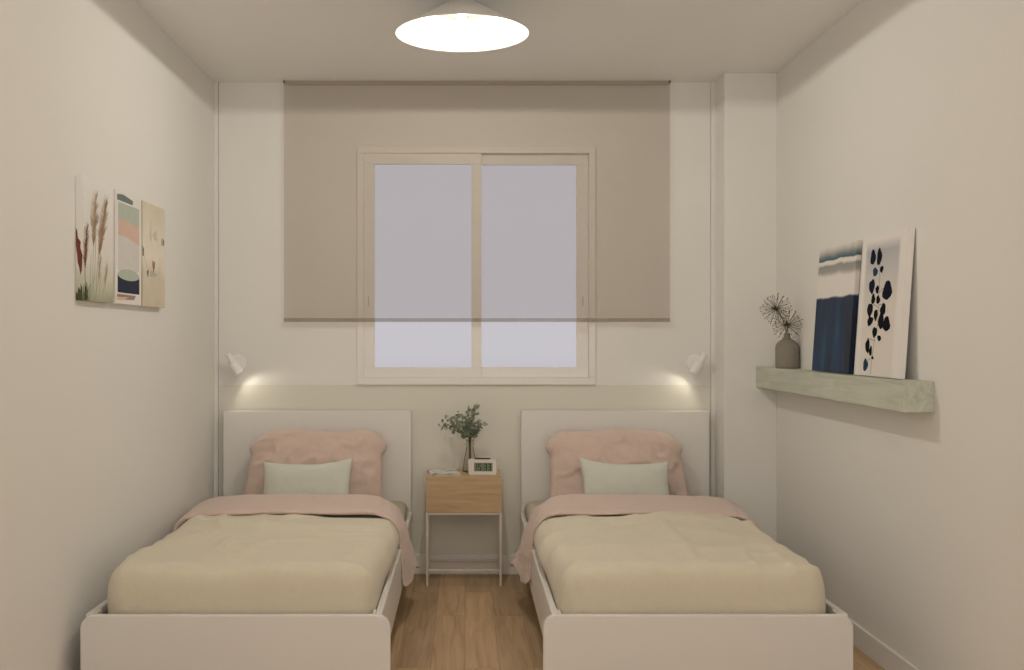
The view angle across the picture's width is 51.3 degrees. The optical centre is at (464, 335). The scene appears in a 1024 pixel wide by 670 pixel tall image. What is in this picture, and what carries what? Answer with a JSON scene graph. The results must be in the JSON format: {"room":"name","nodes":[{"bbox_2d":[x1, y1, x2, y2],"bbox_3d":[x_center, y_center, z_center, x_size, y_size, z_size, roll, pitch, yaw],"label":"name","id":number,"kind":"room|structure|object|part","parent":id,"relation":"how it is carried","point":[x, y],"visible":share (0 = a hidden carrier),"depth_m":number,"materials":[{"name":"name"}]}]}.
{"room":"bedroom","nodes":[
{"label":"bedroom","id":0,"kind":"room"},
{"bbox_2d":[0,0,213,669],"bbox_3d":[-1.372,-0.041,2.103,0.200,2.497,6.606,0,0,0],"label":"wall","id":1,"kind":"structure","parent":0,"point":[107,409],"depth_m":3.56,"materials":[{"name":"paint"}]},
{"bbox_2d":[76,175,113,302],"bbox_3d":[-1.260,-0.321,3.631,0.024,0.408,0.303,0,0,0],"label":"print","id":2,"kind":"object","parent":1,"relation":"attached to","point":[94,199],"visible":1,"depth_m":3.59,"materials":[{"name":"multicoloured paper"}]},
{"bbox_2d":[112,189,140,305],"bbox_3d":[-1.260,-0.321,3.954,0.024,0.408,0.303,0,0,0],"label":"print","id":3,"kind":"object","parent":1,"relation":"attached to","point":[127,208],"visible":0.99,"depth_m":3.94,"materials":[{"name":"paper"}]},
{"bbox_2d":[141,200,164,307],"bbox_3d":[-1.260,-0.321,4.277,0.024,0.408,0.305,0,0,0],"label":"print","id":4,"kind":"object","parent":1,"relation":"attached to","point":[152,216],"visible":0.99,"depth_m":4.25},
{"bbox_2d":[219,82,710,553],"bbox_3d":[0.129,-0.041,5.506,3.201,2.497,0.200,0,0,0],"label":"wall","id":5,"kind":"structure","parent":0,"point":[288,153],"depth_m":5.41,"materials":[{"name":"paint"}]},
{"bbox_2d":[214,82,218,496],"bbox_3d":[-1.262,-0.041,5.416,0.019,2.497,0.020,0,0,0],"label":"trim","id":6,"kind":"structure","parent":5,"relation":"attached to","point":[216,84],"depth_m":5.41,"materials":[{"name":"paint"}]},
{"bbox_2d":[225,353,245,374],"bbox_3d":[-1.155,0.141,5.365,0.093,0.115,0.081,0,0,0],"label":"wall spotlight","id":7,"kind":"object","parent":5,"relation":"attached to","point":[237,363],"visible":1,"depth_m":5.34,"materials":[{"name":"white metal"}]},
{"bbox_3d":[-1.152,0.137,5.399,0.086,0.086,0.013,0,0,0],"label":"wall plate","id":8,"kind":"part","parent":7,"relation":"part of","materials":[{"name":"white metal"}]},
{"bbox_2d":[414,554,517,573],"bbox_3d":[-0.001,1.158,5.399,2.542,0.100,0.013,0,0,0],"label":"baseboard","id":9,"kind":"structure","parent":5,"relation":"attached to","point":[507,559],"depth_m":5.39,"materials":[{"name":"white paint"}]},
{"bbox_2d":[357,146,595,384],"bbox_3d":[0.057,-0.357,5.430,1.210,1.208,0.072,0,0,0],"label":"window","id":10,"kind":"structure","parent":5,"relation":"in","point":[583,158],"depth_m":5.40,"materials":[{"name":"white paint"}]},
{"bbox_3d":[-0.215,-0.358,5.417,0.597,1.138,0.026,0,0,0],"label":"sash","id":11,"kind":"part","parent":10,"relation":"part of","materials":[{"name":"clear glass"}]},
{"bbox_3d":[0.331,-0.358,5.444,0.594,1.138,0.024,0,0,0],"label":"sash","id":12,"kind":"part","parent":10,"relation":"part of","materials":[{"name":"clear glass"}]},
{"bbox_2d":[686,353,706,374],"bbox_3d":[1.169,0.141,5.365,0.093,0.115,0.081,0,0,0],"label":"wall spotlight","id":13,"kind":"object","parent":5,"relation":"attached to","point":[694,363],"visible":1,"depth_m":5.34,"materials":[{"name":"white metal"}]},
{"bbox_3d":[1.166,0.137,5.399,0.086,0.086,0.013,0,0,0],"label":"wall plate","id":14,"kind":"part","parent":13,"relation":"part of","materials":[{"name":"white metal"}]},
{"bbox_2d":[711,82,714,496],"bbox_3d":[1.264,-0.041,5.416,0.031,2.497,0.020,0,0,0],"label":"trim","id":15,"kind":"structure","parent":5,"relation":"attached to","point":[712,83],"depth_m":5.41,"materials":[{"name":"paint"}]},
{"bbox_2d":[134,0,862,81],"bbox_3d":[0.129,-1.339,2.103,3.201,0.100,7.006,0,0,0],"label":"ceiling","id":16,"kind":"structure","parent":0,"point":[229,40],"depth_m":4.64,"materials":[{"name":"paint"}]},
{"bbox_2d":[395,0,528,51],"bbox_3d":[-0.011,-1.220,4.065,0.511,0.137,0.511,0,0,0],"label":"ceiling lamp","id":17,"kind":"object","parent":16,"relation":"attached to","point":[454,25],"visible":1,"depth_m":4.16,"materials":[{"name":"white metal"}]},
{"bbox_3d":[-0.011,-1.192,4.065,0.054,0.068,0.054,0,0,0],"label":"bulb","id":18,"kind":"part","parent":17,"relation":"part of","materials":[{"name":"white glass"}]},
{"bbox_2d":[391,574,883,669],"bbox_3d":[0.129,1.258,2.103,3.201,0.100,7.006,0,0,0],"label":"floor","id":19,"kind":"structure","parent":0,"point":[455,621],"depth_m":4.43,"materials":[{"name":"brown wood"}]},
{"bbox_2d":[80,411,411,669],"bbox_3d":[-0.727,0.792,4.378,0.982,0.831,2.017,0,0,0],"label":"bed","id":20,"kind":"object","parent":19,"relation":"on","point":[107,641],"visible":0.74,"depth_m":3.37,"materials":[{"name":"white paint"}]},
{"bbox_3d":[-1.199,0.979,4.375,0.022,0.186,1.963,0,0,0],"label":"rail","id":21,"kind":"part","parent":20,"relation":"part of","materials":[{"name":"white paint"}]},
{"bbox_3d":[-0.727,1.046,3.382,0.982,0.324,0.024,0,0,0],"label":"footboard","id":22,"kind":"part","parent":20,"relation":"part of","materials":[{"name":"white paint"}]},
{"bbox_3d":[-0.744,0.792,5.372,0.945,0.831,0.030,0,0,0],"label":"headboard","id":23,"kind":"part","parent":20,"relation":"part of","materials":[{"name":"white paint"}]},
{"bbox_3d":[-0.276,0.979,4.375,0.022,0.186,1.963,0,0,0],"label":"rail","id":24,"kind":"part","parent":20,"relation":"part of","materials":[{"name":"white paint"}]},
{"bbox_2d":[390,501,407,519],"bbox_3d":[-0.730,0.930,4.401,0.893,0.226,1.902,0,0,0],"label":"mattress","id":25,"kind":"object","parent":20,"relation":"on","point":[402,506],"visible":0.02,"depth_m":5.19,"materials":[{"name":"white fabric"}]},
{"bbox_2d":[107,514,398,613],"bbox_3d":[-0.718,0.823,4.055,0.904,0.226,1.290,0,0,0],"label":"duvet","id":26,"kind":"object","parent":25,"relation":"on","point":[261,563],"visible":0.92,"depth_m":3.46,"materials":[{"name":"beige fabric"}]},
{"bbox_2d":[172,494,419,586],"bbox_3d":[-0.723,0.882,4.636,1.047,0.340,0.448,0,0,0],"label":"blanket","id":27,"kind":"object","parent":26,"relation":"on","point":[319,504],"visible":0.91,"depth_m":4.53,"materials":[{"name":"pink fabric"}]},
{"bbox_2d":[263,457,353,493],"bbox_3d":[-0.750,0.704,5.065,0.432,0.244,0.134,0,0,0],"label":"cushion","id":28,"kind":"object","parent":25,"relation":"on","point":[333,477],"visible":0.67,"depth_m":5.03,"materials":[{"name":"green fabric"}]},
{"bbox_2d":[244,429,386,497],"bbox_3d":[-0.739,0.657,5.225,0.709,0.400,0.211,0,0,0],"label":"pillow","id":29,"kind":"object","parent":25,"relation":"on","point":[367,447],"visible":0.61,"depth_m":5.18,"materials":[{"name":"pink fabric"}]},
{"bbox_2d":[426,469,501,585],"bbox_3d":[-0.005,0.942,5.260,0.366,0.533,0.253,0,0,0],"label":"nightstand","id":30,"kind":"object","parent":19,"relation":"on","point":[463,494],"visible":0.97,"depth_m":5.13,"materials":[{"name":"brown wood"}]},
{"bbox_3d":[-0.182,1.036,5.143,0.012,0.345,0.012,0,0,0],"label":"leg","id":31,"kind":"part","parent":30,"relation":"part of","materials":[{"name":"white metal"}]},
{"bbox_3d":[-0.182,1.036,5.376,0.012,0.345,0.012,0,0,0],"label":"leg","id":32,"kind":"part","parent":30,"relation":"part of","materials":[{"name":"white metal"}]},
{"bbox_2d":[426,469,460,475],"bbox_3d":[-0.106,0.671,5.235,0.138,0.009,0.179,0,0,-12],"label":"magazine","id":33,"kind":"object","parent":30,"relation":"on","point":[435,472],"visible":1,"depth_m":5.20,"materials":[{"name":"paper"}]},
{"bbox_3d":[-0.005,1.132,5.143,0.342,0.012,0.012,0,0,0],"label":"rail","id":34,"kind":"part","parent":30,"relation":"part of","materials":[{"name":"white metal"}]},
{"bbox_3d":[-0.005,0.857,5.143,0.366,0.012,0.012,0,0,0],"label":"rail","id":35,"kind":"part","parent":30,"relation":"part of","materials":[{"name":"white metal"}]},
{"bbox_3d":[-0.005,1.132,5.376,0.342,0.012,0.012,0,0,0],"label":"rail","id":36,"kind":"part","parent":30,"relation":"part of","materials":[{"name":"white metal"}]},
{"bbox_3d":[-0.005,0.763,5.139,0.366,0.175,0.013,0,0,0],"label":"drawer","id":37,"kind":"part","parent":30,"relation":"part of","materials":[{"name":"brown wood"}]},
{"bbox_2d":[462,439,474,472],"bbox_3d":[0.024,0.595,5.295,0.074,0.160,0.074,0,0,0],"label":"bottle vase","id":38,"kind":"object","parent":30,"relation":"on","point":[473,439],"visible":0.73,"depth_m":5.29,"materials":[{"name":"clear glass"}]},
{"bbox_2d":[438,403,487,458],"bbox_3d":[-0.012,0.499,5.279,0.250,0.327,0.122,0,0,0],"label":"bouquet","id":39,"kind":"object","parent":38,"relation":"in","point":[468,429],"visible":0.94,"depth_m":5.28,"materials":[{"name":"green plant"}]},
{"bbox_2d":[468,458,496,474],"bbox_3d":[0.086,0.636,5.199,0.137,0.078,0.046,0,0,3],"label":"alarm clock","id":40,"kind":"object","parent":30,"relation":"on","point":[477,466],"visible":1,"depth_m":5.18,"materials":[{"name":"white plastic"}]},
{"bbox_3d":[0.172,1.036,5.376,0.012,0.345,0.012,0,0,0],"label":"leg","id":41,"kind":"part","parent":30,"relation":"part of","materials":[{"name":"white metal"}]},
{"bbox_3d":[0.172,1.036,5.143,0.012,0.345,0.012,0,0,0],"label":"leg","id":42,"kind":"part","parent":30,"relation":"part of","materials":[{"name":"white metal"}]},
{"bbox_2d":[520,411,852,669],"bbox_3d":[0.739,0.792,4.378,0.982,0.831,2.017,0,0,0],"label":"bed","id":43,"kind":"object","parent":19,"relation":"on","point":[570,641],"visible":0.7,"depth_m":3.37,"materials":[{"name":"white paint"}]},
{"bbox_2d":[524,501,544,519],"bbox_3d":[0.741,0.930,4.401,0.893,0.226,1.902,0,0,0],"label":"mattress","id":44,"kind":"object","parent":43,"relation":"on","point":[531,506],"visible":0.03,"depth_m":5.19,"materials":[{"name":"white fabric"}]},
{"bbox_2d":[545,429,688,497],"bbox_3d":[0.750,0.657,5.223,0.709,0.400,0.207,0,0,0],"label":"pillow","id":45,"kind":"object","parent":44,"relation":"on","point":[564,448],"visible":0.59,"depth_m":5.18,"materials":[{"name":"pink fabric"}]},
{"bbox_2d":[579,457,668,494],"bbox_3d":[0.761,0.704,5.064,0.432,0.244,0.133,0,0,0],"label":"cushion","id":46,"kind":"object","parent":44,"relation":"on","point":[598,477],"visible":0.62,"depth_m":5.03,"materials":[{"name":"green fabric"}]},
{"bbox_2d":[534,511,825,613],"bbox_3d":[0.727,0.823,4.055,0.905,0.227,1.292,0,0,0],"label":"duvet","id":47,"kind":"object","parent":44,"relation":"on","point":[660,562],"visible":0.83,"depth_m":3.46,"materials":[{"name":"beige fabric"}]},
{"bbox_2d":[511,494,759,583],"bbox_3d":[0.729,0.883,4.639,1.053,0.341,0.440,0,0,0],"label":"blanket","id":48,"kind":"object","parent":47,"relation":"on","point":[570,504],"visible":0.83,"depth_m":4.55,"materials":[{"name":"pink fabric"}]},
{"bbox_3d":[0.287,0.979,4.375,0.022,0.186,1.963,0,0,0],"label":"rail","id":49,"kind":"part","parent":43,"relation":"part of","materials":[{"name":"white paint"}]},
{"bbox_3d":[0.756,0.792,5.372,0.945,0.831,0.030,0,0,0],"label":"headboard","id":50,"kind":"part","parent":43,"relation":"part of","materials":[{"name":"white paint"}]},
{"bbox_3d":[0.739,1.046,3.382,0.982,0.324,0.024,0,0,0],"label":"footboard","id":51,"kind":"part","parent":43,"relation":"part of","materials":[{"name":"white paint"}]},
{"bbox_3d":[1.210,0.979,4.375,0.022,0.186,1.963,0,0,0],"label":"rail","id":52,"kind":"part","parent":43,"relation":"part of","materials":[{"name":"white paint"}]},
{"bbox_2d":[715,73,776,541],"bbox_3d":[1.399,-0.041,5.312,0.259,2.497,0.188,0,0,0],"label":"wall column","id":53,"kind":"structure","parent":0,"point":[745,103],"depth_m":5.22,"materials":[{"name":"paint"}]},
{"bbox_2d":[777,0,1022,669],"bbox_3d":[1.629,-0.041,2.103,0.200,2.497,6.606,0,0,0],"label":"wall","id":54,"kind":"structure","parent":0,"point":[902,114],"depth_m":3.57,"materials":[{"name":"paint"}]},
{"bbox_2d":[756,366,933,411],"bbox_3d":[1.478,0.199,4.343,0.103,0.101,1.750,0,0,0],"label":"wall shelf","id":55,"kind":"object","parent":54,"relation":"attached to","point":[900,395],"visible":0.89,"depth_m":3.92,"materials":[{"name":"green wood"}]},
{"bbox_2d":[775,333,798,368],"bbox_3d":[1.474,0.068,4.875,0.105,0.161,0.105,0,0,0],"label":"vase","id":56,"kind":"object","parent":55,"relation":"on","point":[786,349],"visible":0.97,"depth_m":4.83,"materials":[{"name":"grey ceramic"}]},
{"bbox_2d":[760,293,791,332],"bbox_3d":[1.428,-0.036,4.893,0.147,0.329,0.145,0,0,0],"label":"allium","id":57,"kind":"object","parent":56,"relation":"in","point":[778,308],"visible":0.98,"depth_m":4.89,"materials":[{"name":"brown plant"}]},
{"bbox_2d":[773,309,802,338],"bbox_3d":[1.468,0.003,4.845,0.136,0.251,0.138,0,0,0],"label":"allium","id":58,"kind":"object","parent":56,"relation":"in","point":[787,324],"visible":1,"depth_m":4.84,"materials":[{"name":"brown plant"}]},
{"bbox_2d":[812,240,862,373],"bbox_3d":[1.497,-0.111,4.298,0.055,0.514,0.430,0,0,0],"label":"print","id":59,"kind":"object","parent":55,"relation":"on","point":[839,265],"visible":1,"depth_m":4.25},
{"bbox_2d":[854,228,914,378],"bbox_3d":[1.498,-0.111,3.817,0.057,0.514,0.413,0,0,0],"label":"print","id":60,"kind":"object","parent":55,"relation":"on","point":[887,258],"visible":1,"depth_m":3.77,"materials":[{"name":"white paper"}]},
{"bbox_2d":[848,617,919,669],"bbox_3d":[1.523,1.164,4.056,0.012,0.088,2.323,0,0,0],"label":"baseboard","id":61,"kind":"structure","parent":54,"relation":"attached to","point":[879,652],"depth_m":3.91,"materials":[{"name":"white paint"}]},
{"bbox_2d":[1023,0,1023,669],"bbox_3d":[1.523,0.123,2.415,0.012,2.170,0.960,0,0,0],"label":"door","id":62,"kind":"structure","parent":54,"relation":"in","point":[1023,0],"depth_m":2.89,"materials":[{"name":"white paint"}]}
]}

